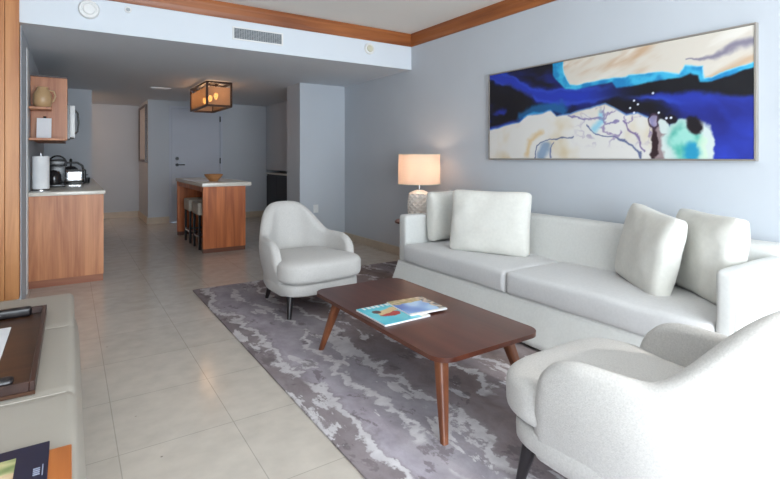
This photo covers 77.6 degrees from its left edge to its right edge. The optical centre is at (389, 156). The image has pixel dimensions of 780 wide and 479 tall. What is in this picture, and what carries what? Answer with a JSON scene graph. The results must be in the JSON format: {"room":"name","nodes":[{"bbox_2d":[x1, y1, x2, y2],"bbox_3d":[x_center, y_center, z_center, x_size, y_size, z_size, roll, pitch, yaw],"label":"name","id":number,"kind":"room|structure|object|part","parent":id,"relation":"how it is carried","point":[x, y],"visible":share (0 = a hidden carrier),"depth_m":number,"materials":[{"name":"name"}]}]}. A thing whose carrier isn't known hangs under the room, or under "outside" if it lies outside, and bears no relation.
{"room":"hotel room","nodes":[
{"label":"hotel room","id":0,"kind":"room"},
{"bbox_2d":[18,25,43,299],"bbox_3d":[-4.186,0.090,5.636,0.120,2.320,4.160,0,0,-33],"label":"wall","id":1,"kind":"structure","parent":0,"point":[35,149],"depth_m":4.13,"materials":[{"name":"paint"}]},
{"bbox_2d":[0,0,19,300],"bbox_3d":[-3.295,-0.190,3.654,0.805,2.619,0.130,0,0,-33],"label":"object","id":2,"kind":"structure","parent":1,"relation":"attached to","point":[9,9],"depth_m":3.79,"materials":[{"name":"brown wood"}]},
{"bbox_2d":[26,48,28,294],"bbox_3d":[-3.346,0.130,4.477,0.006,2.240,0.160,0,0,-33],"label":"trim","id":3,"kind":"structure","parent":1,"relation":"attached to","point":[27,51],"depth_m":4.43,"materials":[{"name":"white plastic"}]},
{"bbox_2d":[29,75,67,143],"bbox_3d":[-3.779,-0.490,5.408,0.305,0.656,1.710,0,0,-33],"label":"upper cabinet","id":4,"kind":"object","parent":1,"relation":"attached to","point":[57,111],"visible":0.87,"depth_m":4.93,"materials":[{"name":"brown wood"}]},
{"bbox_2d":[29,106,51,110],"bbox_3d":[-3.434,-0.473,4.767,0.175,0.023,0.260,0,0,-33],"label":"shelf","id":5,"kind":"object","parent":4,"relation":"attached to","point":[32,108],"depth_m":4.70,"materials":[{"name":"brown wood"}]},
{"bbox_2d":[36,116,51,137],"bbox_3d":[-3.427,-0.296,4.810,0.120,0.220,0.069,0,0,-27],"label":"card","id":6,"kind":"object","parent":4,"relation":"on","point":[44,124],"visible":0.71,"depth_m":4.79,"materials":[{"name":"paper"}]},
{"bbox_2d":[33,86,55,106],"bbox_3d":[-3.413,-0.587,4.769,0.160,0.200,0.160,0,0,12],"label":"jug","id":7,"kind":"object","parent":4,"relation":"on","point":[42,97],"visible":0.94,"depth_m":4.72,"materials":[{"name":"beige ceramic"}]},
{"bbox_2d":[29,138,65,140],"bbox_3d":[-3.386,-0.173,4.799,0.290,0.023,0.260,0,0,-33],"label":"shelf","id":8,"kind":"object","parent":4,"relation":"attached to","point":[31,139],"depth_m":4.73,"materials":[{"name":"brown wood"}]},
{"bbox_3d":[-3.847,-0.812,5.507,0.300,0.012,1.470,0,0,-33],"label":"panel","id":9,"kind":"part","parent":4,"relation":"part of","materials":[{"name":"brown wood"}]},
{"bbox_2d":[67,104,78,139],"bbox_3d":[-3.588,-0.368,5.240,0.383,0.355,0.600,0,0,-33],"label":"microwave","id":10,"kind":"object","parent":4,"relation":"in","point":[71,110],"visible":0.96,"depth_m":5.06,"materials":[{"name":"white plastic"}]},
{"bbox_3d":[-3.479,-0.371,5.312,0.045,0.330,0.600,0,0,-33],"label":"door","id":11,"kind":"part","parent":10,"relation":"part of","materials":[{"name":"white plastic"}]},
{"bbox_3d":[-3.309,-0.366,5.125,0.044,0.260,0.016,0,0,-33],"label":"handle","id":12,"kind":"part","parent":10,"relation":"part of","materials":[{"name":"black plastic"}]},
{"bbox_2d":[44,89,91,177],"bbox_3d":[-5.106,0.090,7.593,0.740,2.320,0.120,0,0,-33],"label":"wall","id":13,"kind":"structure","parent":0,"point":[79,149],"depth_m":7.66,"materials":[{"name":"paint"}]},
{"bbox_2d":[92,104,138,212],"bbox_3d":[-6.886,0.090,9.174,3.810,2.320,0.100,0,0,-33],"label":"wall","id":14,"kind":"structure","parent":0,"point":[115,128],"depth_m":9.96,"materials":[{"name":"paint"}]},
{"bbox_2d":[139,101,146,216],"bbox_3d":[-4.897,0.090,9.708,0.100,2.320,1.400,0,0,-33],"label":"wall","id":15,"kind":"structure","parent":0,"point":[142,165],"depth_m":9.56,"materials":[{"name":"paint"}]},
{"bbox_2d":[139,104,146,161],"bbox_3d":[-4.855,-0.450,9.520,0.035,1.080,1.040,0,0,-33],"label":"framed picture","id":16,"kind":"object","parent":15,"relation":"attached to","point":[142,110],"visible":1,"depth_m":9.41,"materials":[{"name":"brown wood"}]},
{"bbox_2d":[140,107,144,159],"bbox_3d":[-4.848,-0.450,9.525,0.017,1.000,0.960,0,0,-33],"label":"print","id":17,"kind":"object","parent":16,"relation":"attached to","point":[142,109],"depth_m":9.54},
{"bbox_2d":[25,217,399,478],"bbox_3d":[-1.282,1.300,4.666,8.200,0.100,14.000,0,0,-33],"label":"floor","id":18,"kind":"structure","parent":0,"point":[169,391],"depth_m":2.75,"materials":[{"name":"tile"}]},
{"bbox_2d":[0,294,85,478],"bbox_3d":[-1.443,1.025,1.228,1.144,0.450,3.240,0,0,-33],"label":"upholstered bench","id":19,"kind":"object","parent":18,"relation":"on","point":[54,413],"visible":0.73,"depth_m":1.63,"materials":[{"name":"beige leather"}]},
{"bbox_2d":[0,305,46,400],"bbox_3d":[-1.757,0.768,1.866,0.682,0.058,1.010,0,0,-33],"label":"serving tray","id":20,"kind":"object","parent":19,"relation":"on","point":[20,358],"visible":1,"depth_m":1.96,"materials":[{"name":"brown wood"}]},
{"bbox_2d":[0,327,10,358],"bbox_3d":[-1.761,0.783,1.875,0.425,0.003,0.570,0,0,-33],"label":"sheets","id":21,"kind":"object","parent":20,"relation":"on","point":[4,332],"visible":1,"depth_m":2.10,"materials":[{"name":"paper"}]},
{"bbox_3d":[-1.502,0.761,1.479,0.562,0.045,0.047,0,0,-33],"label":"handle","id":22,"kind":"part","parent":20,"relation":"part of","materials":[{"name":"silver metal"}]},
{"bbox_3d":[-2.012,0.761,2.253,0.562,0.045,0.047,0,0,-33],"label":"handle","id":23,"kind":"part","parent":20,"relation":"part of","materials":[{"name":"silver metal"}]},
{"bbox_2d":[47,444,71,478],"bbox_3d":[-1.039,0.790,0.833,0.824,0.015,0.635,0,0,-33],"label":"wooden board","id":24,"kind":"object","parent":19,"relation":"on","point":[60,458],"visible":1,"depth_m":1.24,"materials":[{"name":"brown wood"}]},
{"bbox_2d":[0,441,49,478],"bbox_3d":[-0.943,0.778,1.064,0.310,0.009,0.420,0,0,-33],"label":"folder","id":25,"kind":"object","parent":24,"relation":"on","point":[30,462],"visible":1,"depth_m":1.23,"materials":[{"name":"paper"}]},
{"bbox_2d":[0,458,15,478],"bbox_3d":[-1.022,0.773,1.141,0.220,0.001,0.105,0,0,-33],"label":"photo","id":26,"kind":"object","parent":25,"relation":"on","point":[6,467],"depth_m":1.20},
{"bbox_2d":[29,194,103,288],"bbox_3d":[-4.084,0.812,6.159,0.626,0.875,3.380,0,0,-33],"label":"base cabinet","id":27,"kind":"object","parent":18,"relation":"on","point":[66,232],"visible":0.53,"depth_m":4.74,"materials":[{"name":"brown wood"}]},
{"bbox_2d":[29,178,104,196],"bbox_3d":[-4.078,0.356,6.154,0.628,0.036,3.395,0,0,-33],"label":"countertop","id":28,"kind":"structure","parent":27,"relation":"on","point":[93,187],"depth_m":4.89,"materials":[{"name":"stone"}]},
{"bbox_2d":[32,153,49,190],"bbox_3d":[-3.479,0.149,4.833,0.150,0.375,0.150,0,0,-33],"label":"paper towel holder","id":29,"kind":"object","parent":28,"relation":"on","point":[40,164],"visible":1,"depth_m":4.78,"materials":[{"name":"paper"}]},
{"bbox_2d":[50,159,65,186],"bbox_3d":[-3.793,0.182,5.476,0.220,0.310,0.240,0,0,-33],"label":"coffee maker","id":30,"kind":"object","parent":28,"relation":"on","point":[57,166],"visible":0.66,"depth_m":5.42,"materials":[{"name":"black plastic"}]},
{"bbox_2d":[50,155,66,165],"bbox_3d":[-4.164,0.157,6.058,0.219,0.361,0.056,0,0,-33],"label":"handle","id":31,"kind":"object","parent":28,"relation":"on","point":[54,155],"visible":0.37,"depth_m":6.07,"materials":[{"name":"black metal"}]},
{"bbox_2d":[66,159,83,169],"bbox_3d":[-4.256,0.178,6.477,0.219,0.318,0.217,0,0,11],"label":"kettle","id":32,"kind":"object","parent":28,"relation":"on","point":[70,162],"visible":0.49,"depth_m":6.46,"materials":[{"name":"black plastic"}]},
{"bbox_3d":[-4.256,0.132,6.477,0.297,0.142,0.028,0,0,-33],"label":"handle","id":33,"kind":"part","parent":32,"relation":"part of","materials":[{"name":"black plastic"}]},
{"bbox_2d":[66,169,87,183],"bbox_3d":[-4.005,0.247,6.163,0.288,0.180,0.175,0,0,-33],"label":"toaster","id":34,"kind":"object","parent":28,"relation":"on","point":[78,176],"visible":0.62,"depth_m":6.10,"materials":[{"name":"metal"}]},
{"bbox_2d":[184,197,201,243],"bbox_3d":[-2.861,0.932,7.241,0.340,0.635,0.380,0,0,-33],"label":"counter stool","id":35,"kind":"object","parent":18,"relation":"on","point":[187,201],"visible":0.47,"depth_m":7.06,"materials":[{"name":"fabric"}]},
{"bbox_3d":[-3.073,1.016,7.299,0.028,0.467,0.028,0,0,-33],"label":"leg","id":36,"kind":"part","parent":35,"relation":"part of","materials":[{"name":"black plastic"}]},
{"bbox_3d":[-2.892,1.016,7.024,0.028,0.467,0.028,0,0,-33],"label":"leg","id":37,"kind":"part","parent":35,"relation":"part of","materials":[{"name":"black plastic"}]},
{"bbox_3d":[-2.861,0.700,7.241,0.340,0.170,0.380,0,0,-33],"label":"seat","id":38,"kind":"part","parent":35,"relation":"part of","materials":[{"name":"fabric"}]},
{"bbox_2d":[192,201,201,249],"bbox_3d":[-2.531,0.932,6.740,0.340,0.635,0.380,0,0,-33],"label":"counter stool","id":39,"kind":"object","parent":18,"relation":"on","point":[196,205],"visible":0.41,"depth_m":6.57,"materials":[{"name":"fabric"}]},
{"bbox_3d":[-2.743,1.016,6.798,0.028,0.467,0.028,0,0,-33],"label":"leg","id":40,"kind":"part","parent":39,"relation":"part of","materials":[{"name":"black plastic"}]},
{"bbox_3d":[-2.531,0.700,6.740,0.340,0.170,0.380,0,0,-33],"label":"seat","id":41,"kind":"part","parent":39,"relation":"part of","materials":[{"name":"fabric"}]},
{"bbox_3d":[-2.561,1.016,6.523,0.028,0.467,0.028,0,0,-33],"label":"leg","id":42,"kind":"part","parent":39,"relation":"part of","materials":[{"name":"black plastic"}]},
{"bbox_2d":[177,181,245,253],"bbox_3d":[-2.692,0.820,7.185,0.550,0.861,1.840,0,0,-33],"label":"kitchen island","id":43,"kind":"object","parent":18,"relation":"on","point":[223,217],"visible":0.72,"depth_m":6.45,"materials":[{"name":"brown wood"}]},
{"bbox_3d":[-3.183,0.792,7.928,0.550,0.806,0.060,0,0,-33],"label":"panel","id":44,"kind":"part","parent":43,"relation":"part of","materials":[{"name":"brown wood"}]},
{"bbox_3d":[-2.905,0.425,7.045,0.020,0.070,1.710,0,0,-33],"label":"drawer","id":45,"kind":"part","parent":43,"relation":"part of","materials":[{"name":"brown wood"}]},
{"bbox_2d":[176,177,250,186],"bbox_3d":[-2.672,0.363,7.211,0.637,0.050,1.900,0,0,-33],"label":"island countertop","id":46,"kind":"structure","parent":43,"relation":"on","point":[198,181],"depth_m":6.59,"materials":[{"name":"stone"}]},
{"bbox_2d":[204,174,222,181],"bbox_3d":[-2.442,0.287,6.715,0.250,0.100,0.250,0,0,-33],"label":"fruit bowl","id":47,"kind":"object","parent":46,"relation":"on","point":[211,177],"visible":0.98,"depth_m":6.64,"materials":[{"name":"brown wood"}]},
{"bbox_3d":[-2.202,0.792,6.442,0.550,0.806,0.060,0,0,-33],"label":"panel","id":48,"kind":"part","parent":43,"relation":"part of","materials":[{"name":"brown wood"}]},
{"bbox_2d":[266,172,286,205],"bbox_3d":[-1.682,0.787,9.122,0.340,0.925,2.880,0,0,-33],"label":"base cabinet","id":49,"kind":"object","parent":18,"relation":"on","point":[276,181],"visible":0.22,"depth_m":9.74,"materials":[{"name":"wood"}]},
{"bbox_3d":[-2.438,0.780,9.998,0.018,0.780,0.565,0,0,-33],"label":"door","id":50,"kind":"part","parent":49,"relation":"part of","materials":[{"name":"black wood"}]},
{"bbox_2d":[266,172,286,175],"bbox_3d":[-1.682,0.342,9.122,0.340,0.033,2.880,0,0,-33],"label":"countertop","id":51,"kind":"structure","parent":49,"relation":"on","point":[273,173],"depth_m":9.85,"materials":[{"name":"stone"}]},
{"bbox_3d":[-2.122,0.780,9.518,0.018,0.780,0.565,0,0,-33],"label":"door","id":52,"kind":"part","parent":49,"relation":"part of","materials":[{"name":"black wood"}]},
{"bbox_2d":[193,261,566,478],"bbox_3d":[0.415,1.244,3.233,2.345,0.012,4.640,0,0,-33],"label":"area rug","id":53,"kind":"object","parent":18,"relation":"on","point":[373,396],"visible":0.45,"depth_m":2.60,"materials":[{"name":"grey carpet"}]},
{"bbox_2d":[259,201,360,319],"bbox_3d":[-0.732,0.822,4.138,0.747,0.832,0.944,0,0,-36],"label":"armchair","id":54,"kind":"object","parent":53,"relation":"on","point":[300,257],"visible":0.98,"depth_m":3.93,"materials":[{"name":"fabric"}]},
{"bbox_3d":[-1.046,1.142,4.232,0.114,0.193,0.059,0,0,41],"label":"leg","id":55,"kind":"part","parent":54,"relation":"part of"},
{"bbox_3d":[-0.770,1.143,3.706,0.059,0.186,0.085,0,0,18],"label":"leg","id":56,"kind":"part","parent":54,"relation":"part of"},
{"bbox_3d":[-0.702,1.021,4.096,0.670,0.110,0.750,0,0,-36],"label":"seat","id":57,"kind":"part","parent":54,"relation":"part of","materials":[{"name":"fabric"}]},
{"bbox_2d":[277,246,360,284],"bbox_3d":[-0.660,0.883,4.040,0.709,0.206,0.700,0,0,-36],"label":"seat cushion","id":58,"kind":"object","parent":54,"relation":"on","point":[308,265],"depth_m":3.79,"materials":[{"name":"fabric"}]},
{"bbox_2d":[317,278,535,445],"bbox_3d":[0.130,1.049,2.763,0.650,0.378,1.300,0,0,-33],"label":"coffee table","id":59,"kind":"object","parent":53,"relation":"on","point":[462,331],"visible":0.91,"depth_m":2.46,"materials":[{"name":"brown wood"}]},
{"bbox_3d":[-0.372,1.060,3.094,0.186,0.355,0.065,0,0,27],"label":"leg","id":60,"kind":"part","parent":59,"relation":"part of","materials":[{"name":"brown wood"}]},
{"bbox_2d":[356,303,429,326],"bbox_3d":[0.015,0.855,2.660,0.290,0.010,0.300,0,0,-33],"label":"magazine","id":61,"kind":"object","parent":59,"relation":"on","point":[386,315],"visible":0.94,"depth_m":2.60,"materials":[{"name":"paper"}]},
{"bbox_2d":[387,296,446,315],"bbox_3d":[0.150,0.846,2.759,0.240,0.008,0.265,0,0,-29],"label":"magazine","id":62,"kind":"object","parent":61,"relation":"on","point":[414,306],"visible":1,"depth_m":2.73,"materials":[{"name":"paper"}]},
{"bbox_3d":[0.236,1.060,2.171,0.065,0.355,0.186,0,0,-4],"label":"leg","id":63,"kind":"part","parent":59,"relation":"part of","materials":[{"name":"brown wood"}]},
{"bbox_3d":[0.631,1.060,2.432,0.186,0.355,0.065,0,0,27],"label":"leg","id":64,"kind":"part","parent":59,"relation":"part of","materials":[{"name":"brown wood"}]},
{"bbox_2d":[392,213,779,350],"bbox_3d":[1.141,0.861,3.621,0.947,0.753,2.819,0,0,-33],"label":"sofa","id":65,"kind":"object","parent":53,"relation":"on","point":[569,287],"visible":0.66,"depth_m":3.18,"materials":[{"name":"fabric"}]},
{"bbox_3d":[0.456,0.763,4.773,0.820,0.444,0.120,0,0,-33],"label":"arm","id":66,"kind":"part","parent":65,"relation":"part of","materials":[{"name":"fabric"}]},
{"bbox_2d":[426,191,452,240],"bbox_3d":[0.499,0.558,4.635,0.332,0.460,0.181,0,0,-40],"label":"cushion","id":67,"kind":"object","parent":65,"relation":"on","point":[438,204],"visible":0.8,"depth_m":4.53,"materials":[{"name":"fabric"}]},
{"bbox_2d":[404,239,556,291],"bbox_3d":[0.741,0.882,4.141,0.672,0.181,1.248,0,0,-33],"label":"seat cushion","id":68,"kind":"object","parent":65,"relation":"on","point":[488,272],"depth_m":3.86,"materials":[{"name":"fabric"}]},
{"bbox_2d":[449,189,531,256],"bbox_3d":[0.836,0.546,4.072,0.688,0.525,0.238,0,0,34],"label":"cushion","id":69,"kind":"object","parent":65,"relation":"on","point":[493,222],"visible":0.98,"depth_m":3.97,"materials":[{"name":"fabric"}]},
{"bbox_2d":[506,262,716,336],"bbox_3d":[1.452,0.882,3.063,0.671,0.182,1.318,0,0,-33],"label":"seat cushion","id":70,"kind":"object","parent":65,"relation":"on","point":[592,293],"depth_m":2.90,"materials":[{"name":"fabric"}]},
{"bbox_2d":[615,203,687,295],"bbox_3d":[1.618,0.578,3.038,0.238,0.537,0.614,0,0,-1],"label":"cushion","id":71,"kind":"object","parent":65,"relation":"on","point":[651,245],"visible":0.97,"depth_m":2.86,"materials":[{"name":"fabric"}]},
{"bbox_3d":[1.417,0.733,3.799,0.290,0.496,2.740,0,0,-33],"label":"backrest","id":72,"kind":"part","parent":65,"relation":"part of","materials":[{"name":"fabric"}]},
{"bbox_2d":[675,208,749,304],"bbox_3d":[1.847,0.568,2.844,0.237,0.483,0.578,0,0,1],"label":"cushion","id":73,"kind":"object","parent":65,"relation":"on","point":[713,243],"visible":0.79,"depth_m":2.67,"materials":[{"name":"fabric"}]},
{"bbox_3d":[1.935,0.763,2.532,0.820,0.444,0.100,0,0,-33],"label":"arm","id":74,"kind":"part","parent":65,"relation":"part of","materials":[{"name":"fabric"}]},
{"bbox_2d":[506,311,779,478],"bbox_3d":[0.930,0.822,1.696,0.747,0.832,0.944,0,0,-33],"label":"armchair","id":75,"kind":"object","parent":53,"relation":"on","point":[688,402],"visible":1,"depth_m":1.42,"materials":[{"name":"fabric"}]},
{"bbox_3d":[0.512,1.143,1.809,0.085,0.186,0.059,0,0,2],"label":"leg","id":76,"kind":"part","parent":75,"relation":"part of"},
{"bbox_3d":[0.901,1.021,1.739,0.670,0.110,0.750,0,0,-33],"label":"seat","id":77,"kind":"part","parent":75,"relation":"part of","materials":[{"name":"fabric"}]},
{"bbox_2d":[506,338,684,426],"bbox_3d":[0.863,0.883,1.797,0.709,0.206,0.700,0,0,-33],"label":"seat cushion","id":78,"kind":"object","parent":75,"relation":"on","point":[527,397],"depth_m":1.80,"materials":[{"name":"fabric"}]},
{"bbox_3d":[0.322,0.964,5.268,0.544,0.548,0.544,0,0,-33],"label":"side table","id":79,"kind":"object","parent":53,"relation":"on","visible":0},
{"bbox_2d":[398,154,440,213],"bbox_3d":[0.317,0.329,5.265,0.464,0.720,0.464,0,0,15],"label":"table lamp","id":80,"kind":"object","parent":79,"relation":"on","point":[413,169],"visible":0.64,"depth_m":5.09,"materials":[{"name":"beige ceramic"}]},
{"bbox_3d":[0.317,0.132,5.265,0.456,0.325,0.456,0,0,-33],"label":"lamp shade","id":81,"kind":"part","parent":80,"relation":"part of","materials":[{"name":"fabric"}]},
{"bbox_3d":[0.317,-0.028,5.265,0.465,0.007,0.465,0,0,-33],"label":"shade trim","id":82,"kind":"part","parent":80,"relation":"part of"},
{"bbox_2d":[147,99,280,217],"bbox_3d":[-3.403,0.090,9.796,2.690,2.320,0.100,0,0,-33],"label":"wall","id":83,"kind":"structure","parent":0,"point":[244,126],"depth_m":9.86,"materials":[{"name":"paint"}]},
{"bbox_2d":[104,211,263,223],"bbox_3d":[-5.497,1.190,9.184,5.940,0.120,1.415,0,0,-33],"label":"baseboard","id":84,"kind":"structure","parent":83,"relation":"attached to","point":[139,214],"depth_m":9.92,"materials":[{"name":"stone"}]},
{"bbox_2d":[169,106,222,222],"bbox_3d":[-3.781,0.138,9.479,0.990,2.225,0.131,0,0,-33],"label":"door","id":85,"kind":"structure","parent":83,"relation":"in","point":[195,138],"depth_m":9.43,"materials":[{"name":"paint"}]},
{"bbox_2d":[19,0,410,105],"bbox_3d":[-3.273,-1.335,7.683,8.200,0.530,6.770,0,0,-33],"label":"ceiling","id":86,"kind":"structure","parent":0,"point":[118,55],"depth_m":5.36,"materials":[{"name":"paint"}]},
{"bbox_2d":[78,0,99,18],"bbox_3d":[-2.535,-1.244,4.084,0.156,0.156,0.050,0,0,-33],"label":"fire alarm","id":87,"kind":"object","parent":86,"relation":"attached to","point":[88,9],"visible":1,"depth_m":4.07,"materials":[{"name":"white plastic"}]},
{"bbox_2d":[124,7,131,12],"bbox_3d":[-2.298,-1.293,4.256,0.054,0.054,0.025,0,0,-33],"label":"sensor","id":88,"kind":"object","parent":86,"relation":"attached to","point":[127,9],"visible":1,"depth_m":4.25,"materials":[{"name":"white plastic"}]},
{"bbox_2d":[150,87,170,89],"bbox_3d":[-3.562,-1.065,7.522,0.280,0.010,0.140,0,0,-33],"label":"ceiling vent","id":89,"kind":"object","parent":86,"relation":"in","point":[150,87],"visible":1,"depth_m":7.51,"materials":[{"name":"white plastic"}]},
{"bbox_2d":[190,80,231,112],"bbox_3d":[-2.675,-0.885,7.215,0.356,0.369,1.078,0,0,-33],"label":"lantern","id":90,"kind":"object","parent":86,"relation":"hanging from","point":[213,97],"visible":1,"depth_m":6.85,"materials":[{"name":"brown metal"}]},
{"bbox_3d":[-2.812,-0.853,7.124,0.006,0.247,1.022,0,0,-33],"label":"glass panel","id":91,"kind":"part","parent":90,"relation":"part of","materials":[{"name":"orange glass"}]},
{"bbox_3d":[-2.964,-0.853,7.653,0.300,0.247,0.006,0,0,-33],"label":"glass panel","id":92,"kind":"part","parent":90,"relation":"part of","materials":[{"name":"orange glass"}]},
{"bbox_3d":[-2.386,-0.853,6.776,0.300,0.247,0.006,0,0,-33],"label":"glass panel","id":93,"kind":"part","parent":90,"relation":"part of","materials":[{"name":"orange glass"}]},
{"bbox_2d":[232,26,282,45],"bbox_3d":[-1.330,-1.220,4.902,0.520,0.128,0.012,0,0,-33],"label":"ceiling vent","id":94,"kind":"object","parent":86,"relation":"in","point":[238,33],"visible":1,"depth_m":4.89,"materials":[{"name":"white plastic"}]},
{"bbox_2d":[108,0,410,46],"bbox_3d":[-1.329,-1.425,4.891,3.830,0.150,0.032,0,0,-33],"label":"trim","id":95,"kind":"structure","parent":86,"relation":"attached to","point":[213,8],"depth_m":4.99,"materials":[{"name":"brown wood"}]},
{"bbox_2d":[364,43,374,54],"bbox_3d":[-0.234,-1.253,5.610,0.132,0.132,0.038,0,0,-33],"label":"smoke detector","id":96,"kind":"object","parent":86,"relation":"attached to","point":[369,49],"visible":1,"depth_m":5.59,"materials":[{"name":"white plastic"}]},
{"bbox_2d":[266,101,286,172],"bbox_3d":[-1.627,0.090,9.146,0.440,2.320,2.940,0,0,-33],"label":"wall","id":97,"kind":"structure","parent":0,"point":[276,114],"depth_m":9.73,"materials":[{"name":"paint"}]},
{"bbox_2d":[287,83,344,231],"bbox_3d":[-1.092,0.090,7.438,0.830,2.320,0.500,0,0,-33],"label":"wall pier","id":98,"kind":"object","parent":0,"point":[315,112],"visible":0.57,"depth_m":7.21,"materials":[{"name":"paint"}]},
{"bbox_2d":[313,204,317,212],"bbox_3d":[-1.090,0.760,7.135,0.080,0.120,0.009,0,0,-33],"label":"wall outlet","id":99,"kind":"object","parent":98,"relation":"attached to","point":[315,207],"visible":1,"depth_m":7.13,"materials":[{"name":"white plastic"}]},
{"bbox_2d":[216,0,502,33],"bbox_3d":[0.311,-1.550,1.661,4.850,0.100,7.230,0,0,-33],"label":"ceiling","id":100,"kind":"structure","parent":0,"point":[404,16],"depth_m":4.96,"materials":[{"name":"paint"}]},
{"bbox_2d":[345,0,779,246],"bbox_3d":[1.817,-0.125,3.691,0.100,2.750,8.960,0,0,-33],"label":"wall","id":101,"kind":"structure","parent":0,"point":[442,108],"depth_m":4.30,"materials":[{"name":"paint"}]},
{"bbox_2d":[344,232,399,255],"bbox_3d":[1.771,1.198,3.658,0.015,0.105,8.935,0,0,-33],"label":"baseboard","id":102,"kind":"structure","parent":101,"relation":"attached to","point":[382,246],"depth_m":6.63,"materials":[{"name":"stone"}]},
{"bbox_2d":[411,0,555,46],"bbox_3d":[2.236,-1.425,2.937,0.032,0.150,7.220,0,0,-33],"label":"trim","id":103,"kind":"structure","parent":101,"relation":"attached to","point":[504,8],"depth_m":4.98,"materials":[{"name":"brown wood"}]},
{"bbox_2d":[489,22,758,160],"bbox_3d":[1.610,-0.396,3.878,0.036,0.841,2.245,0,0,-33],"label":"painting","id":104,"kind":"object","parent":101,"relation":"attached to","point":[695,97],"visible":1,"depth_m":3.54,"materials":[{"name":"paper"}]}
]}

